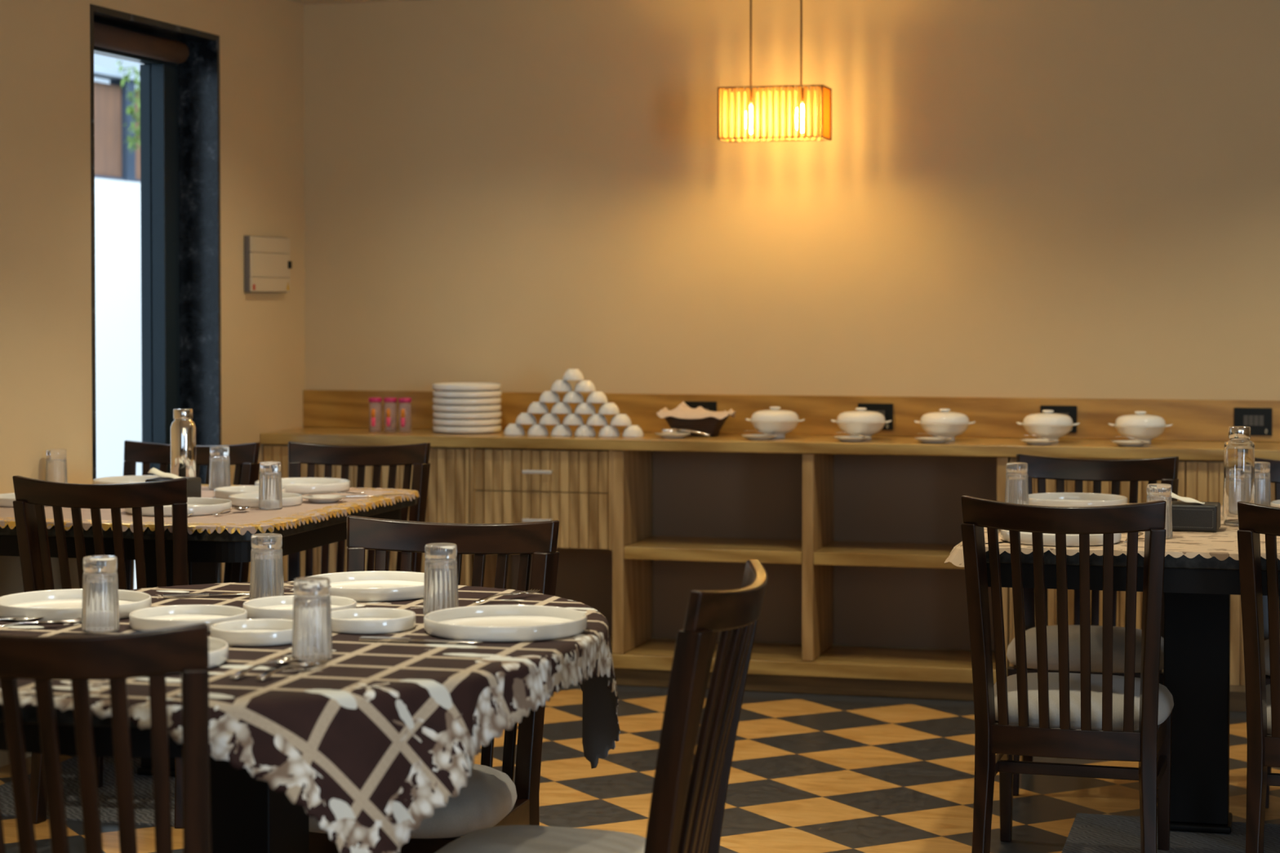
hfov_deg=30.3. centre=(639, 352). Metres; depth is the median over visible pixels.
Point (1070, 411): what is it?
wall socket
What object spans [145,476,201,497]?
box
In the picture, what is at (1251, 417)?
switch
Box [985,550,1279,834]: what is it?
dining table
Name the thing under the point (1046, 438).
spoon
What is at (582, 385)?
rice bowl
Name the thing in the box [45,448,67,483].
glass tumbler
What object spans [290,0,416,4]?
ceiling
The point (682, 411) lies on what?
cloth napkin
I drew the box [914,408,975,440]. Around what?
covered dish
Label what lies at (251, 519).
tablecloth
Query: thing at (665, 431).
bowl
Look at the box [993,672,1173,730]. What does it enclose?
seat cushion
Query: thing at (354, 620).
dish
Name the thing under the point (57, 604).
dinner plate
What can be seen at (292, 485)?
dinner plate
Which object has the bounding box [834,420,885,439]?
bowl
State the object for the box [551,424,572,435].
rice bowl
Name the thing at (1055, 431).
bowl
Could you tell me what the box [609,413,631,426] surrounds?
rice bowl
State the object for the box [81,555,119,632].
glass tumbler
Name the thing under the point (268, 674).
fork
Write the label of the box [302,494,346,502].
saucer
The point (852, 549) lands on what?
open shelf unit
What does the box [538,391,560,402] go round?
rice bowl
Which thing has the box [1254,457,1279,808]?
dining chair
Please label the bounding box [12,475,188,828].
dining chair
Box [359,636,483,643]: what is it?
table knife
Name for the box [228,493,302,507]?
plate
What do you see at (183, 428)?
flask
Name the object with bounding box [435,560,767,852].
dining chair
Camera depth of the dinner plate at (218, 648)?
3.65 m
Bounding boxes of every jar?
[368,397,382,431]
[383,397,396,432]
[398,397,411,432]
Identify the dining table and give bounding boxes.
[0,495,417,777]
[0,704,309,852]
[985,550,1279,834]
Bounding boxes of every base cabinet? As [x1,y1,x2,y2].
[263,444,474,586]
[1008,457,1275,711]
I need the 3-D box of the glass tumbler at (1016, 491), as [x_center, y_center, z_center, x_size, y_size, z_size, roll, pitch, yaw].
[0.999,0.355,6.276,0.063,0.126,0.064,0,1,15]
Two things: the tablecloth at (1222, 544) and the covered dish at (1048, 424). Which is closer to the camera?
the tablecloth at (1222, 544)
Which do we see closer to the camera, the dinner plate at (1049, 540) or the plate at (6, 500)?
the dinner plate at (1049, 540)
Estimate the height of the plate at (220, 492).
0.024 m
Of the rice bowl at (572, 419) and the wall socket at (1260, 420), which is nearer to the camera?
the wall socket at (1260, 420)
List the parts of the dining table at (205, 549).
plate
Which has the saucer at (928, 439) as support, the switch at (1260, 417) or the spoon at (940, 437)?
the spoon at (940, 437)
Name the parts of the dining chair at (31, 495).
post, leg, rail, post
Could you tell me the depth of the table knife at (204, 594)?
4.47 m
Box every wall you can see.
[0,0,305,767]
[303,0,1279,652]
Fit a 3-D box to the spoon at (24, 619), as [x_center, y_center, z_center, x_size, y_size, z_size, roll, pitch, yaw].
[-1.104,0.463,4.078,0.170,0.010,0.038,-1,2,-35]
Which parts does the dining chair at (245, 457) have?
post, rail, post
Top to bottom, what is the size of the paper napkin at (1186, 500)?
0.029 m
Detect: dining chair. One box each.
[0,622,211,852]
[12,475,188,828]
[123,440,260,590]
[288,440,430,581]
[309,515,559,852]
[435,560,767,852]
[960,495,1173,852]
[1006,453,1178,803]
[1236,501,1279,852]
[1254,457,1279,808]
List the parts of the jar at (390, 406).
lid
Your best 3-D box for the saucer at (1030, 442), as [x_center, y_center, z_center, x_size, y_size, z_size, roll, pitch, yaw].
[1.293,0.290,7.667,0.126,0.014,0.126,0,1,15]
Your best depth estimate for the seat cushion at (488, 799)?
4.32 m
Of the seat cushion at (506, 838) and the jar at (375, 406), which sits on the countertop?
the jar at (375, 406)
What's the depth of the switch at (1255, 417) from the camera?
7.79 m
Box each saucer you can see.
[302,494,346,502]
[654,432,691,438]
[741,434,777,439]
[832,435,871,441]
[914,436,952,443]
[1020,439,1058,444]
[1111,440,1151,446]
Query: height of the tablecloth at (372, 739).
0.308 m
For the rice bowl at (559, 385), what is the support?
on the rice bowl at (571, 396)
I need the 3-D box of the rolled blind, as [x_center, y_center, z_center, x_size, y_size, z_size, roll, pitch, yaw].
[-1.628,-0.988,7.508,0.072,0.072,0.740,0,1,15]
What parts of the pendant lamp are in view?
panel, bulb, cord, frame, bulb, cord, panel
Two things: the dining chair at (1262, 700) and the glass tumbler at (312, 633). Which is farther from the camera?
the dining chair at (1262, 700)
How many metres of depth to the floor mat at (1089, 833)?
5.72 m
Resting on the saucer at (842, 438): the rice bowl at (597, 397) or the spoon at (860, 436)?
the spoon at (860, 436)
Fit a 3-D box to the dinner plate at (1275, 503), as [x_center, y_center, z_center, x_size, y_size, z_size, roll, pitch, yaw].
[1.794,0.407,6.198,0.277,0.026,0.277,0,1,15]
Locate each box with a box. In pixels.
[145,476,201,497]
[244,235,292,292]
[1171,501,1220,532]
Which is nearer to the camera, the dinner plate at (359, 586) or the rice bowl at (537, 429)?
the dinner plate at (359, 586)
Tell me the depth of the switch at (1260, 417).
7.78 m
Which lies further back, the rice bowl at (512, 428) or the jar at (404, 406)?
the jar at (404, 406)
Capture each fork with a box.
[0,617,81,626]
[255,657,333,679]
[302,491,364,494]
[472,588,540,604]
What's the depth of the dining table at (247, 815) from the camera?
3.95 m
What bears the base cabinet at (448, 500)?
on the floor
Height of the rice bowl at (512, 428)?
0.038 m
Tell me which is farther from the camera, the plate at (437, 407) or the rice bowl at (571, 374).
the plate at (437, 407)
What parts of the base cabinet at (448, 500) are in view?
door, door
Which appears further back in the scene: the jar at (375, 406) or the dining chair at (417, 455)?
the jar at (375, 406)
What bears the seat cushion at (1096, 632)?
on the dining chair at (1164, 469)
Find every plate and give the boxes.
[0,493,44,506]
[0,588,151,622]
[93,475,159,484]
[124,497,231,516]
[128,604,247,632]
[173,636,228,674]
[213,485,285,499]
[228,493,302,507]
[243,595,356,620]
[254,477,350,493]
[307,571,424,601]
[423,604,586,641]
[431,382,501,391]
[431,404,501,413]
[432,390,502,398]
[432,396,501,405]
[432,410,502,419]
[432,417,501,426]
[432,424,501,433]
[1000,529,1121,546]
[1028,492,1127,506]
[1270,499,1279,507]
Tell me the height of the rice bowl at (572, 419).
0.038 m
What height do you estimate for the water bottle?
0.244 m
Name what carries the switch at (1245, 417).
attached to the wall socket at (1260, 420)
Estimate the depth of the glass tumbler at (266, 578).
4.37 m
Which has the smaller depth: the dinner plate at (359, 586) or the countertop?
the dinner plate at (359, 586)
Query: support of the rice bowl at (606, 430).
on the countertop
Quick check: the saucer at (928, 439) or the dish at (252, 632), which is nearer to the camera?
the dish at (252, 632)
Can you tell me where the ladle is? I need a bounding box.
[661,428,710,435]
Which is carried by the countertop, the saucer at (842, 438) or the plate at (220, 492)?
the saucer at (842, 438)
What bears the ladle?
on the saucer at (678, 435)
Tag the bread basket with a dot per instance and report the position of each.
(712, 426)
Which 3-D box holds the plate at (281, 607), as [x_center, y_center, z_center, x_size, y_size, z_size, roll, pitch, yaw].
[-0.605,0.456,4.213,0.200,0.024,0.200,0,1,15]
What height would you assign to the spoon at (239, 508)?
0.010 m
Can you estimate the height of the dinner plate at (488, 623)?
0.026 m
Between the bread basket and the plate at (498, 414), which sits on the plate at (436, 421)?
the plate at (498, 414)
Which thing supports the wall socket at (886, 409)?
attached to the countertop
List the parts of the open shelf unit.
panel, handle, handle, drawer unit, drawer, drawer, panel, panel, shelf, panel, shelf, panel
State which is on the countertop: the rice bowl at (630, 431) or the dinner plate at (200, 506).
the rice bowl at (630, 431)
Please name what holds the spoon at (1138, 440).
on the saucer at (1121, 442)
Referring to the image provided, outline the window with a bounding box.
[93,45,179,589]
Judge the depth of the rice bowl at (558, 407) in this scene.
8.13 m
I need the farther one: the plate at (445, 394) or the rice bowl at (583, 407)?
the plate at (445, 394)
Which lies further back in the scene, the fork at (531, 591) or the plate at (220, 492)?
the plate at (220, 492)
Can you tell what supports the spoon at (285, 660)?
on the tablecloth at (372, 739)
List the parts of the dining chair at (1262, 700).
post, rail, rail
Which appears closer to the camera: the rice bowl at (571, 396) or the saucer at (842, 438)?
the saucer at (842, 438)
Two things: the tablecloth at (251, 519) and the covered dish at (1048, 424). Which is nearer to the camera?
the tablecloth at (251, 519)
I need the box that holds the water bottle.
[1223,426,1254,526]
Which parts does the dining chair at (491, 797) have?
post, seat frame, rail, post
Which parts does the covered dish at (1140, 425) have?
knob, lid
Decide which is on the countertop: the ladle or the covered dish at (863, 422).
the covered dish at (863, 422)
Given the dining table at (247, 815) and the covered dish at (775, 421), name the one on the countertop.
the covered dish at (775, 421)
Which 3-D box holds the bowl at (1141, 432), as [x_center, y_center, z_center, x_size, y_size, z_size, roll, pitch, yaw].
[1.630,0.266,7.715,0.179,0.060,0.179,0,1,14]
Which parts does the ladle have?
handle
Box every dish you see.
[210,618,293,646]
[331,608,415,634]
[745,406,804,438]
[830,407,892,439]
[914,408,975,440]
[1016,409,1079,442]
[1107,410,1173,444]
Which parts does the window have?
glass pane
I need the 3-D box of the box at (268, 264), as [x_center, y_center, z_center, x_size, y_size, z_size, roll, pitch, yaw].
[-1.306,-0.310,8.323,0.035,0.196,0.333,0,1,15]
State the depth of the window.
7.76 m
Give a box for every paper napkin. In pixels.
[147,467,181,479]
[1171,492,1204,504]
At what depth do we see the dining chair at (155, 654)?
3.23 m
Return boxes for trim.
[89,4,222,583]
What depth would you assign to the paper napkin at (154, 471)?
6.54 m
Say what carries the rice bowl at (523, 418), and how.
on the rice bowl at (537, 429)
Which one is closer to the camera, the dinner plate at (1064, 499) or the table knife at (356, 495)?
the dinner plate at (1064, 499)
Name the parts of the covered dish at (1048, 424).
lid, knob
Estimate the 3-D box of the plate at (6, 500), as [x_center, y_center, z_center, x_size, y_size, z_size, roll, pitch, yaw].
[-1.673,0.402,6.466,0.200,0.024,0.200,0,1,15]
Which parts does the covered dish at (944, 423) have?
lid, knob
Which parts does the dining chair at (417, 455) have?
post, rail, post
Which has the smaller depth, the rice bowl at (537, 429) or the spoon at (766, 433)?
the spoon at (766, 433)
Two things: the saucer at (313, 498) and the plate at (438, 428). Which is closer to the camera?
the saucer at (313, 498)
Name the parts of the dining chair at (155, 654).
rail, post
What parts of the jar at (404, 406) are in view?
lid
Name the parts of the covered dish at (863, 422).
lid, knob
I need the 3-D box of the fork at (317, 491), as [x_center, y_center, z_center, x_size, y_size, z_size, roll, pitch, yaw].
[-0.852,0.390,6.572,0.175,0.010,0.023,0,1,5]
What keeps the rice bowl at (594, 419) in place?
on the rice bowl at (584, 430)
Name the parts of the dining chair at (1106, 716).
post, leg, rail, rail, seat frame, post, leg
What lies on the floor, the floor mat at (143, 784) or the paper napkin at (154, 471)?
the floor mat at (143, 784)
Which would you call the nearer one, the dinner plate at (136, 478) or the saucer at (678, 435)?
the dinner plate at (136, 478)
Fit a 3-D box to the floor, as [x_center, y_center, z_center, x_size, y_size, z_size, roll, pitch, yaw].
[1.033,1.301,2.897,7.890,0.100,10.470,0,1,15]
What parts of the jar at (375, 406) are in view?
lid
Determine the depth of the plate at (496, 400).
8.26 m
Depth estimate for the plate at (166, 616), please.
4.13 m
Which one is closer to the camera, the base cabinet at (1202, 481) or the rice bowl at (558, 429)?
the base cabinet at (1202, 481)
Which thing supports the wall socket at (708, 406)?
attached to the countertop
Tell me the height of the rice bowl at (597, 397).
0.038 m
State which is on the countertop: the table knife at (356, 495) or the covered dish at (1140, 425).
the covered dish at (1140, 425)
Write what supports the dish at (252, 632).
on the tablecloth at (372, 739)
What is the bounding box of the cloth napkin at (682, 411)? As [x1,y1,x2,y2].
[656,400,735,419]
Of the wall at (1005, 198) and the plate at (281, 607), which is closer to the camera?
the plate at (281, 607)
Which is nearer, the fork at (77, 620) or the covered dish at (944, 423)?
the fork at (77, 620)
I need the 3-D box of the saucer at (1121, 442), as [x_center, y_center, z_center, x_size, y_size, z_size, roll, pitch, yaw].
[1.574,0.292,7.591,0.126,0.014,0.126,0,1,15]
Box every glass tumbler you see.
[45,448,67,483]
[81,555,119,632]
[208,445,231,489]
[249,533,284,599]
[258,461,282,509]
[291,576,333,661]
[422,542,458,615]
[1004,462,1028,504]
[1146,483,1173,538]
[1222,493,1223,516]
[1254,462,1271,506]
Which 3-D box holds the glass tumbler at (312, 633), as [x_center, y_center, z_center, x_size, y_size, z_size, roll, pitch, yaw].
[-0.514,0.417,3.711,0.063,0.126,0.064,0,1,15]
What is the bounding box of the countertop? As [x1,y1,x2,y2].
[260,390,1279,461]
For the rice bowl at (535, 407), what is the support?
on the rice bowl at (547, 418)
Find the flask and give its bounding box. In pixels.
[170,408,195,477]
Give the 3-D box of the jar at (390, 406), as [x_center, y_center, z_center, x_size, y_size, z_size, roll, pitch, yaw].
[-0.883,0.220,8.373,0.047,0.121,0.048,0,1,15]
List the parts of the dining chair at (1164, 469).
leg, post, seat frame, rail, leg, post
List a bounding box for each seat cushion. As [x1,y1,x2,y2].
[309,764,516,839]
[435,825,645,852]
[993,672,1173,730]
[1006,625,1163,673]
[1245,684,1271,734]
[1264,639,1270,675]
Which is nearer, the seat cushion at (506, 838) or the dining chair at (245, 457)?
the seat cushion at (506, 838)
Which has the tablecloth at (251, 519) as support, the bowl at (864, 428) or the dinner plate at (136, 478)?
the dinner plate at (136, 478)
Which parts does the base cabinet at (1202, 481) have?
door, door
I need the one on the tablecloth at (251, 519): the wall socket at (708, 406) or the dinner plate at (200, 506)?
the dinner plate at (200, 506)
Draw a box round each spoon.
[0,616,44,622]
[212,506,249,515]
[229,656,297,679]
[505,600,524,604]
[743,430,773,435]
[835,431,866,437]
[916,433,947,439]
[1022,435,1054,440]
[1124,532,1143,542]
[1125,436,1146,442]
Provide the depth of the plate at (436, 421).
8.26 m
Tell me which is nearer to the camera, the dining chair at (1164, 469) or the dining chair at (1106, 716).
the dining chair at (1106, 716)
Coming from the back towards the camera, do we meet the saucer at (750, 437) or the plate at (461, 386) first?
the plate at (461, 386)
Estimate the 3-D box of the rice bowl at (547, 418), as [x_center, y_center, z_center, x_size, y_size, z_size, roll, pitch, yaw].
[-0.311,0.228,8.168,0.075,0.038,0.075,-1,2,-41]
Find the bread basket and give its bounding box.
[664,414,728,436]
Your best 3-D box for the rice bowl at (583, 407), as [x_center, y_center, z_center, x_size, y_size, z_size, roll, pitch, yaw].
[-0.188,0.191,8.134,0.075,0.038,0.075,-1,2,-38]
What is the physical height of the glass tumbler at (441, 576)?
0.126 m
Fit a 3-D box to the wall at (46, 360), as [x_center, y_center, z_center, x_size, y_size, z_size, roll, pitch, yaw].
[-2.682,0.037,3.761,0.250,2.386,10.270,0,1,15]
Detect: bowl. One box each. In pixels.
[503,423,524,435]
[515,413,537,424]
[527,401,548,413]
[527,423,548,435]
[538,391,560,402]
[538,413,560,424]
[551,379,572,391]
[551,402,572,413]
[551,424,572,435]
[562,368,584,380]
[562,391,584,402]
[562,413,584,425]
[574,380,595,391]
[574,402,595,413]
[574,424,595,436]
[586,391,608,403]
[586,413,608,425]
[598,402,619,414]
[598,425,619,436]
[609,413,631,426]
[622,425,644,437]
[661,428,677,434]
[748,419,799,438]
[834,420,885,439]
[917,422,969,440]
[1021,422,1074,442]
[1113,424,1167,444]
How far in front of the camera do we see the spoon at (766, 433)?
7.94 m
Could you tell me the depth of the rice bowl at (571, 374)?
8.12 m
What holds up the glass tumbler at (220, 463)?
on the tablecloth at (251, 519)
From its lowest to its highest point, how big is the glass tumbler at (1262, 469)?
0.126 m
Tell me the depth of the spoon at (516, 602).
4.30 m
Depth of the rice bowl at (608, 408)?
8.09 m
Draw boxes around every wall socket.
[684,400,716,411]
[857,403,893,430]
[1040,405,1076,432]
[1234,407,1272,435]
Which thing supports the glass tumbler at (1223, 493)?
on the tablecloth at (1222, 544)
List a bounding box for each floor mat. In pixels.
[0,755,174,826]
[1062,813,1279,852]
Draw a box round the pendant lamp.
[717,0,831,142]
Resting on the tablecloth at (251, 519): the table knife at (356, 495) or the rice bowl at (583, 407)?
the table knife at (356, 495)
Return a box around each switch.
[1243,415,1248,425]
[1248,415,1253,425]
[1253,415,1258,426]
[1258,415,1263,426]
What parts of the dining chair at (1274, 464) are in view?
rail, post, leg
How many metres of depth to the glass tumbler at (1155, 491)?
5.54 m
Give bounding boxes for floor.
[0,684,1279,852]
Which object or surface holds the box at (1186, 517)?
on the tablecloth at (1222, 544)
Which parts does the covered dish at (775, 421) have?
knob, lid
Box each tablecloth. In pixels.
[0,484,419,535]
[0,581,620,852]
[944,503,1279,567]
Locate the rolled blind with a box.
[93,22,188,63]
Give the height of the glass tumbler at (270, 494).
0.126 m
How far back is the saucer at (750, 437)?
7.89 m
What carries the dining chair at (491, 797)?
on the floor
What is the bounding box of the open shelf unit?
[470,447,1010,701]
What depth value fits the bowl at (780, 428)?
7.97 m
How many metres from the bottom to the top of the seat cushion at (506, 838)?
0.086 m
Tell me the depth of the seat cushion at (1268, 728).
5.28 m
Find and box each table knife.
[162,592,249,597]
[345,493,406,497]
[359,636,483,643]
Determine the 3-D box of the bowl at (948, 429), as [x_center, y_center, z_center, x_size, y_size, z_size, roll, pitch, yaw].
[1.014,0.262,7.880,0.179,0.060,0.179,0,1,17]
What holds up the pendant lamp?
hanging from the ceiling
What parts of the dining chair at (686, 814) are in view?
post, rail, post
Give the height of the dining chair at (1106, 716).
0.874 m
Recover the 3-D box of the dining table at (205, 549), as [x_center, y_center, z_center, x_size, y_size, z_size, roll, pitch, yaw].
[-1.275,0.787,6.540,1.024,0.742,1.192,0,1,15]

